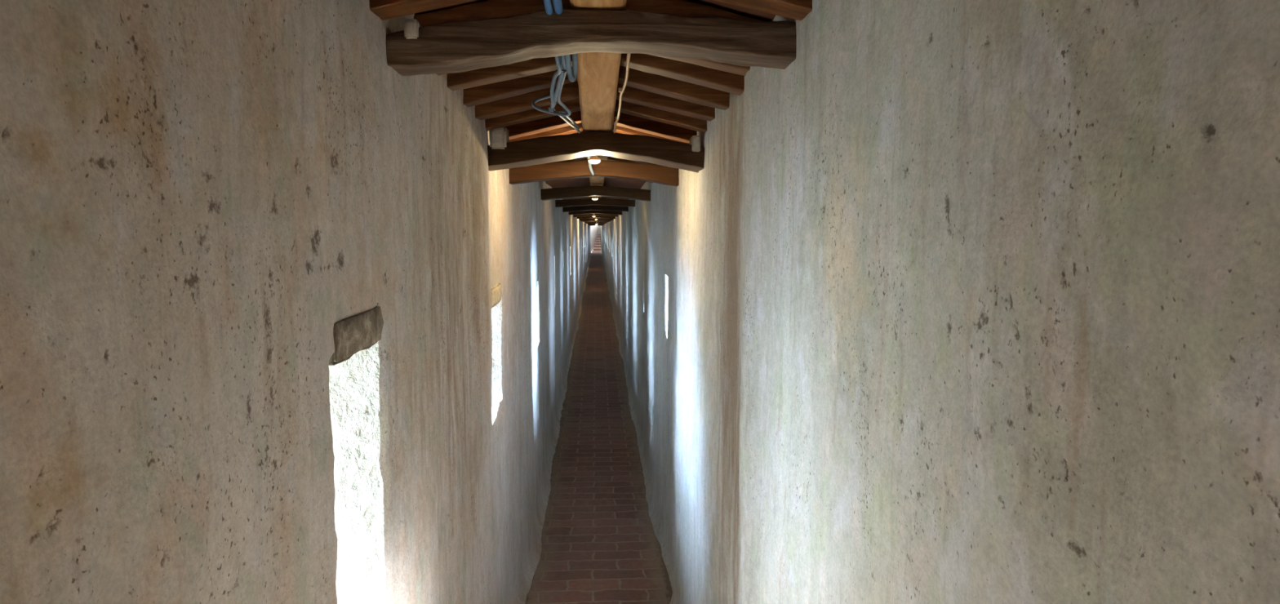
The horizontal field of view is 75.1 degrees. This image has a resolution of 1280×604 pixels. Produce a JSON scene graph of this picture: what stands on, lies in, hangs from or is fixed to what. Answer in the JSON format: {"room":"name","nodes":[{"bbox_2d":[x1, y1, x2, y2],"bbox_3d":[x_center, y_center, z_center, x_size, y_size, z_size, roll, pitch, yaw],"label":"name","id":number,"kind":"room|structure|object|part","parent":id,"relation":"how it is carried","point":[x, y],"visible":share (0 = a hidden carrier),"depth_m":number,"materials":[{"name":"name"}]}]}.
{"room":"fortress","nodes":[
{"label":"fortress","id":0,"kind":"room"},
{"bbox_2d":[0,0,598,603],"bbox_3d":[-2.686,-4.130,50.011,0.754,2.870,107.500,0,5,-3],"label":"wall","id":1,"kind":"structure","parent":0,"point":[194,194],"depth_m":0.96,"materials":[{"name":"paint"}]},
{"bbox_2d":[328,303,386,603],"bbox_3d":[-0.697,0.425,1.336,0.640,0.806,0.302,-3,6,-31],"label":"window","id":2,"kind":"structure","parent":1,"relation":"in","point":[353,365],"depth_m":1.59,"materials":[{"name":"paint"}]},
{"bbox_2d":[491,283,502,425],"bbox_3d":[-0.806,0.211,3.399,0.466,0.570,0.614,0,5,-3],"label":"window","id":3,"kind":"structure","parent":1,"relation":"in","point":[496,296],"depth_m":3.69,"materials":[{"name":"paint"}]},
{"bbox_2d":[536,280,539,347],"bbox_3d":[-0.922,0.096,5.594,0.608,0.456,0.203,-3,6,-29],"label":"window","id":4,"kind":"structure","parent":1,"relation":"in","point":[537,282],"depth_m":5.81,"materials":[{"name":"paint"}]},
{"bbox_2d":[554,256,555,302],"bbox_3d":[-1.040,-0.169,8.088,0.664,0.540,0.258,-4,7,-37],"label":"window","id":5,"kind":"structure","parent":1,"relation":"in","point":[554,256],"depth_m":8.38,"materials":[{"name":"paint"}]},
{"bbox_2d":[569,246,570,275],"bbox_3d":[-1.309,-0.632,13.055,0.640,0.471,0.233,-4,6,-34],"label":"window","id":6,"kind":"structure","parent":1,"relation":"in","point":[570,246],"depth_m":13.32,"materials":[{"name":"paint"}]},
{"bbox_2d":[386,8,796,75],"bbox_3d":[-0.092,-0.529,1.713,0.854,0.117,0.121,0,5,-3],"label":"tie beam","id":7,"kind":"structure","parent":1,"relation":"attached to","point":[480,43],"depth_m":1.66,"materials":[{"name":"brown wood"}]},
{"bbox_2d":[403,18,422,38],"bbox_3d":[-0.450,-0.538,1.670,0.029,0.038,0.092,0,5,-3],"label":"block","id":8,"kind":"object","parent":7,"relation":"on","point":[411,26],"visible":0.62,"depth_m":1.63,"materials":[{"name":"beige wood"}]},
{"bbox_2d":[543,0,553,14],"bbox_3d":[-0.175,-0.570,1.628,0.020,0.050,0.562,0,5,-3],"label":"conduit","id":9,"kind":"object","parent":7,"relation":"attached to","point":[548,5],"visible":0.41,"depth_m":1.56,"materials":[{"name":"blue plastic"}]},
{"bbox_2d":[552,0,563,14],"bbox_3d":[-0.157,-0.571,1.629,0.023,0.053,0.562,0,5,-3],"label":"conduit","id":10,"kind":"object","parent":7,"relation":"on","point":[557,6],"visible":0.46,"depth_m":1.56,"materials":[{"name":"blue plastic"}]},
{"bbox_2d":[570,0,627,10],"bbox_3d":[-0.001,-0.553,0.097,0.116,0.234,3.297,0,5,-3],"label":"ridge timber","id":11,"kind":"object","parent":7,"relation":"on","point":[599,5],"visible":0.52,"depth_m":1.65,"materials":[{"name":"brown wood"}]},
{"bbox_2d":[509,159,679,186],"bbox_3d":[-0.211,-0.613,3.975,0.852,0.127,0.123,0,5,-3],"label":"tie beam","id":12,"kind":"structure","parent":1,"relation":"attached to","point":[663,175],"depth_m":3.92,"materials":[{"name":"brown wood"}]},
{"bbox_2d":[555,198,635,207],"bbox_3d":[-0.448,-1.007,8.481,0.923,0.092,0.204,0,5,-3],"label":"tie beam","id":13,"kind":"structure","parent":1,"relation":"attached to","point":[586,202],"depth_m":8.38,"materials":[{"name":"brown wood"}]},
{"bbox_2d":[568,209,622,214],"bbox_3d":[-0.665,-1.359,12.611,0.922,0.089,0.204,0,5,-3],"label":"tie beam","id":14,"kind":"structure","parent":1,"relation":"attached to","point":[592,211],"depth_m":12.51,"materials":[{"name":"brown wood"}]},
{"bbox_2d":[540,185,650,201],"bbox_3d":[-0.326,-0.806,6.194,0.882,0.119,0.204,0,5,-3],"label":"tie beam","id":15,"kind":"structure","parent":1,"relation":"attached to","point":[552,193],"depth_m":6.09,"materials":[{"name":"brown wood"}]},
{"bbox_2d":[582,129,612,185],"bbox_3d":[-0.244,-0.790,4.736,0.111,0.102,3.093,0,5,-3],"label":"ridge timber","id":16,"kind":"object","parent":15,"relation":"on","point":[596,180],"visible":0.17,"depth_m":5.64,"materials":[{"name":"brown wood"}]},
{"bbox_2d":[587,155,594,175],"bbox_3d":[-0.221,-0.617,3.731,0.015,0.094,0.130,1,5,6],"label":"conduit","id":17,"kind":"object","parent":16,"relation":"attached to","point":[588,157],"visible":0.7,"depth_m":3.72,"materials":[{"name":"white plastic"}]},
{"bbox_2d":[587,155,600,164],"bbox_3d":[-0.188,-0.615,3.433,0.052,0.091,0.052,0,5,-3],"label":"ceiling lamp","id":18,"kind":"object","parent":16,"relation":"attached to","point":[594,159],"visible":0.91,"depth_m":3.42,"materials":[{"name":"glass"}]},
{"bbox_3d":[-0.188,-0.577,3.436,0.050,0.014,0.050,0,5,-3],"label":"bulb","id":19,"kind":"part","parent":18,"relation":"part of","materials":[{"name":"white glass"}]},
{"bbox_2d":[562,204,628,212],"bbox_3d":[-0.550,-1.169,10.422,0.922,0.095,0.205,0,5,-3],"label":"tie beam","id":20,"kind":"structure","parent":1,"relation":"attached to","point":[576,208],"depth_m":10.32,"materials":[{"name":"brown wood"}]},
{"bbox_2d":[487,130,704,173],"bbox_3d":[-0.166,-0.560,3.132,0.853,0.139,0.254,0,5,-3],"label":"tie beam","id":21,"kind":"structure","parent":1,"relation":"attached to","point":[553,148],"depth_m":3.01,"materials":[{"name":"brown wood"}]},
{"bbox_2d":[489,126,509,149],"bbox_3d":[-0.510,-0.594,3.026,0.062,0.084,0.102,0,5,-3],"label":"block","id":22,"kind":"object","parent":21,"relation":"on","point":[499,137],"visible":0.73,"depth_m":2.98,"materials":[{"name":"beige stone"}]},
{"bbox_2d":[558,111,580,133],"bbox_3d":[-0.226,-0.580,2.717,0.014,0.018,0.548,0,5,3],"label":"conduit","id":23,"kind":"object","parent":21,"relation":"attached to","point":[564,118],"visible":0.9,"depth_m":2.67,"materials":[{"name":"grey plastic"}]},
{"bbox_2d":[561,111,579,128],"bbox_3d":[-0.221,-0.588,2.699,0.010,0.014,0.442,0,5,2],"label":"conduit","id":24,"kind":"object","parent":23,"relation":"on","point":[563,112],"visible":0.74,"depth_m":2.69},
{"bbox_2d":[570,7,621,132],"bbox_3d":[-0.121,-0.636,2.399,0.118,0.148,1.302,0,5,-3],"label":"ridge timber","id":25,"kind":"object","parent":21,"relation":"on","point":[597,73],"visible":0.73,"depth_m":2.36,"materials":[{"name":"brown wood"}]},
{"bbox_2d":[531,54,571,116],"bbox_3d":[-0.221,-0.578,2.289,0.102,0.103,0.680,-1,6,-14],"label":"conduit","id":26,"kind":"object","parent":25,"relation":"hanging from","point":[562,56],"visible":0.86,"depth_m":2.41,"materials":[{"name":"grey plastic"}]},
{"bbox_2d":[547,54,561,111],"bbox_3d":[-0.218,-0.563,2.139,0.024,0.094,0.426,-1,5,-8],"label":"conduit","id":27,"kind":"object","parent":25,"relation":"hanging from","point":[558,72],"visible":0.84,"depth_m":2.15,"materials":[{"name":"grey plastic"}]},
{"bbox_2d":[548,54,566,111],"bbox_3d":[-0.213,-0.570,2.165,0.030,0.098,0.407,-1,5,-9],"label":"conduit","id":28,"kind":"object","parent":25,"relation":"hanging from","point":[561,75],"visible":0.7,"depth_m":2.15,"materials":[{"name":"grey plastic"}]},
{"bbox_2d":[564,53,577,81],"bbox_3d":[-0.162,-0.563,1.966,0.032,0.076,0.081,0,5,-3],"label":"conduit","id":29,"kind":"object","parent":25,"relation":"hanging from","point":[571,73],"visible":0.84,"depth_m":1.97,"materials":[{"name":"plastic"}]},
{"bbox_2d":[613,53,631,133],"bbox_3d":[-0.059,-0.594,2.456,0.020,0.072,1.101,0,5,-4],"label":"cable","id":30,"kind":"object","parent":25,"relation":"attached to","point":[628,61],"visible":0.94,"depth_m":2.31,"materials":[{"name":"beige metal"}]},
{"bbox_2d":[688,135,700,151],"bbox_3d":[0.201,-0.579,3.064,0.032,0.059,0.102,0,5,-3],"label":"block","id":31,"kind":"object","parent":21,"relation":"on","point":[695,140],"visible":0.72,"depth_m":3.02,"materials":[{"name":"beige stone"}]},
{"bbox_2d":[573,213,618,217],"bbox_3d":[-0.791,-1.565,14.999,0.923,0.084,0.204,0,5,-3],"label":"tie beam","id":32,"kind":"structure","parent":1,"relation":"attached to","point":[580,215],"depth_m":14.90,"materials":[{"name":"brown wood"}]},
{"bbox_2d":[580,219,611,221],"bbox_3d":[-1.158,-2.166,21.963,0.924,0.089,0.204,0,5,-3],"label":"tie beam","id":33,"kind":"structure","parent":1,"relation":"attached to","point":[587,220],"depth_m":21.87,"materials":[{"name":"brown wood"}]},
{"bbox_2d":[577,215,615,218],"bbox_3d":[-0.911,-1.762,17.287,0.922,0.085,0.203,0,5,-3],"label":"tie beam","id":34,"kind":"structure","parent":1,"relation":"attached to","point":[596,216],"depth_m":17.19,"materials":[{"name":"brown wood"}]},
{"bbox_2d":[579,217,613,220],"bbox_3d":[-1.037,-1.965,19.675,0.922,0.086,0.204,0,5,-3],"label":"tie beam","id":35,"kind":"structure","parent":1,"relation":"attached to","point":[585,219],"depth_m":19.58,"materials":[{"name":"brown wood"}]},
{"bbox_2d":[414,0,776,199],"bbox_3d":[-1.398,-2.921,26.507,1.100,0.879,60.600,0,5,-3],"label":"ceiling","id":36,"kind":"structure","parent":0,"point":[761,15],"depth_m":6.78,"materials":[{"name":"timber"}]},
{"bbox_2d":[368,0,471,20],"bbox_3d":[-0.337,-0.603,1.561,0.380,0.144,0.089,0,5,0],"label":"rafter","id":37,"kind":"object","parent":36,"relation":"attached to","point":[385,10],"visible":0.77,"depth_m":1.56,"materials":[{"name":"brown wood"}]},
{"bbox_2d":[413,0,570,26],"bbox_3d":[-0.338,-0.650,1.909,0.415,0.154,0.090,-1,5,-6],"label":"rafter","id":38,"kind":"object","parent":36,"relation":"attached to","point":[485,8],"visible":0.4,"depth_m":1.86,"materials":[{"name":"brown wood"}]},
{"bbox_2d":[446,53,572,90],"bbox_3d":[-0.359,-0.657,2.318,0.415,0.150,0.090,-1,5,-6],"label":"rafter","id":39,"kind":"object","parent":36,"relation":"attached to","point":[458,80],"visible":0.41,"depth_m":2.28,"materials":[{"name":"brown wood"}]},
{"bbox_2d":[462,66,577,106],"bbox_3d":[-0.371,-0.665,2.537,0.415,0.157,0.090,0,5,0],"label":"rafter","id":40,"kind":"object","parent":36,"relation":"attached to","point":[477,95],"visible":0.41,"depth_m":2.50,"materials":[{"name":"brown wood"}]},
{"bbox_2d":[475,81,578,120],"bbox_3d":[-0.383,-0.669,2.747,0.416,0.158,0.091,-1,5,-6],"label":"rafter","id":41,"kind":"object","parent":36,"relation":"attached to","point":[495,108],"visible":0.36,"depth_m":2.71,"materials":[{"name":"brown wood"}]},
{"bbox_2d":[484,97,580,131],"bbox_3d":[-0.393,-0.674,2.948,0.415,0.150,0.090,0,5,0],"label":"rafter","id":42,"kind":"object","parent":36,"relation":"attached to","point":[532,114],"visible":0.37,"depth_m":2.91,"materials":[{"name":"brown wood"}]},
{"bbox_2d":[488,110,581,139],"bbox_3d":[-0.411,-0.701,3.289,0.417,0.160,0.090,-1,5,-6],"label":"rafter","id":43,"kind":"object","parent":36,"relation":"attached to","point":[523,129],"visible":0.35,"depth_m":3.25,"materials":[{"name":"brown wood"}]},
{"bbox_2d":[508,123,582,142],"bbox_3d":[-0.423,-0.717,3.517,0.415,0.153,0.090,0,5,0],"label":"rafter","id":44,"kind":"object","parent":36,"relation":"attached to","point":[566,130],"visible":0.11,"depth_m":3.48,"materials":[{"name":"brown wood"}]},
{"bbox_2d":[555,156,586,162],"bbox_3d":[-0.491,-0.822,4.823,0.414,0.159,0.090,-1,5,-6],"label":"rafter","id":45,"kind":"object","parent":36,"relation":"attached to","point":[584,157],"visible":0.09,"depth_m":4.79,"materials":[{"name":"brown wood"}]},
{"bbox_2d":[607,156,643,164],"bbox_3d":[-0.022,-0.826,4.855,0.412,0.151,0.094,0,5,-3],"label":"rafter","id":46,"kind":"object","parent":36,"relation":"attached to","point":[612,158],"visible":0.06,"depth_m":4.81,"materials":[{"name":"brown wood"}]},
{"bbox_2d":[623,158,662,165],"bbox_3d":[-0.008,-0.804,4.598,0.412,0.161,0.094,0,5,-3],"label":"rafter","id":47,"kind":"object","parent":36,"relation":"attached to","point":[643,162],"visible":0.09,"depth_m":4.57,"materials":[{"name":"brown wood"}]},
{"bbox_2d":[612,124,688,144],"bbox_3d":[0.048,-0.720,3.531,0.413,0.151,0.090,0,5,-2],"label":"rafter","id":48,"kind":"object","parent":36,"relation":"attached to","point":[619,129],"visible":0.1,"depth_m":3.49,"materials":[{"name":"brown wood"}]},
{"bbox_2d":[613,111,697,142],"bbox_3d":[0.059,-0.700,3.315,0.412,0.156,0.090,0,5,-4],"label":"rafter","id":49,"kind":"object","parent":36,"relation":"attached to","point":[627,121],"visible":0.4,"depth_m":3.27,"materials":[{"name":"brown wood"}]},
{"bbox_2d":[614,99,706,133],"bbox_3d":[0.076,-0.678,2.983,0.414,0.159,0.090,0,5,-2],"label":"rafter","id":50,"kind":"object","parent":36,"relation":"attached to","point":[682,121],"visible":0.44,"depth_m":2.94,"materials":[{"name":"brown wood"}]},
{"bbox_2d":[616,84,715,121],"bbox_3d":[0.088,-0.671,2.769,0.413,0.149,0.091,0,5,-5],"label":"rafter","id":51,"kind":"object","parent":36,"relation":"attached to","point":[630,95],"visible":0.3,"depth_m":2.73,"materials":[{"name":"brown wood"}]},
{"bbox_2d":[617,66,729,110],"bbox_3d":[0.098,-0.665,2.552,0.414,0.159,0.090,0,5,-1],"label":"rafter","id":52,"kind":"object","parent":36,"relation":"attached to","point":[686,91],"visible":0.52,"depth_m":2.51,"materials":[{"name":"brown wood"}]},
{"bbox_2d":[620,53,744,95],"bbox_3d":[0.109,-0.662,2.348,0.414,0.155,0.090,0,5,-5],"label":"rafter","id":53,"kind":"object","parent":36,"relation":"attached to","point":[724,81],"visible":0.41,"depth_m":2.31,"materials":[{"name":"brown wood"}]},
{"bbox_2d":[626,0,759,20],"bbox_3d":[0.132,-0.650,1.925,0.415,0.161,0.090,0,5,-5],"label":"rafter","id":54,"kind":"object","parent":36,"relation":"attached to","point":[684,7],"visible":0.25,"depth_m":1.88,"materials":[{"name":"brown wood"}]},
{"bbox_2d":[652,54,750,75],"bbox_3d":[0.120,-0.655,2.144,0.415,0.151,0.089,0,5,-1],"label":"rafter","id":55,"kind":"object","parent":36,"relation":"attached to","point":[739,68],"visible":0.19,"depth_m":2.14,"materials":[{"name":"brown wood"}]},
{"bbox_2d":[715,0,812,21],"bbox_3d":[0.168,-0.608,1.581,0.379,0.145,0.091,0,5,-1],"label":"rafter","id":56,"kind":"object","parent":36,"relation":"attached to","point":[797,10],"visible":0.77,"depth_m":1.58,"materials":[{"name":"brown wood"}]},
{"bbox_3d":[-1.639,-3.088,31.236,0.103,0.369,50.143,0,5,-3],"label":"ridge timber","id":57,"kind":"object","parent":36,"relation":"attached to","visible":0},
{"bbox_2d":[591,195,598,199],"bbox_3d":[-0.375,-0.894,6.937,0.055,0.093,0.055,0,5,-3],"label":"ceiling lamp","id":58,"kind":"object","parent":57,"relation":"attached to","point":[593,197],"visible":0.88,"depth_m":6.92,"materials":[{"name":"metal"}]},
{"bbox_2d":[524,252,672,603],"bbox_3d":[-1.427,-0.593,27.276,0.940,0.025,61.500,0,5,-3],"label":"floor","id":59,"kind":"structure","parent":0,"point":[600,544],"depth_m":6.05,"materials":[{"name":"brick"}]},
{"bbox_2d":[591,234,601,252],"bbox_3d":[-4.113,-5.759,80.207,0.815,1.060,45.000,0,5,-3],"label":"staircase","id":60,"kind":"structure","parent":59,"relation":"on","point":[597,248],"depth_m":67.80,"materials":[{"name":"brick"}]},
{"bbox_2d":[598,225,600,234],"bbox_3d":[-4.942,-9.296,103.367,3.000,3.200,0.200,0,5,-3],"label":"wall","id":61,"kind":"structure","parent":0,"point":[599,226],"depth_m":103.30,"materials":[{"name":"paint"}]},
{"bbox_2d":[600,0,1279,603],"bbox_3d":[-2.196,-4.133,50.036,0.250,2.870,107.500,0,5,-3],"label":"wall","id":62,"kind":"structure","parent":0,"point":[969,301],"depth_m":0.89,"materials":[{"name":"paint"}]},
{"bbox_2d":[665,274,668,338],"bbox_3d":[0.397,0.034,4.958,0.550,0.382,0.192,2,6,24],"label":"window","id":63,"kind":"structure","parent":62,"relation":"in","point":[666,276],"depth_m":5.08,"materials":[{"name":"paint"}]}
]}

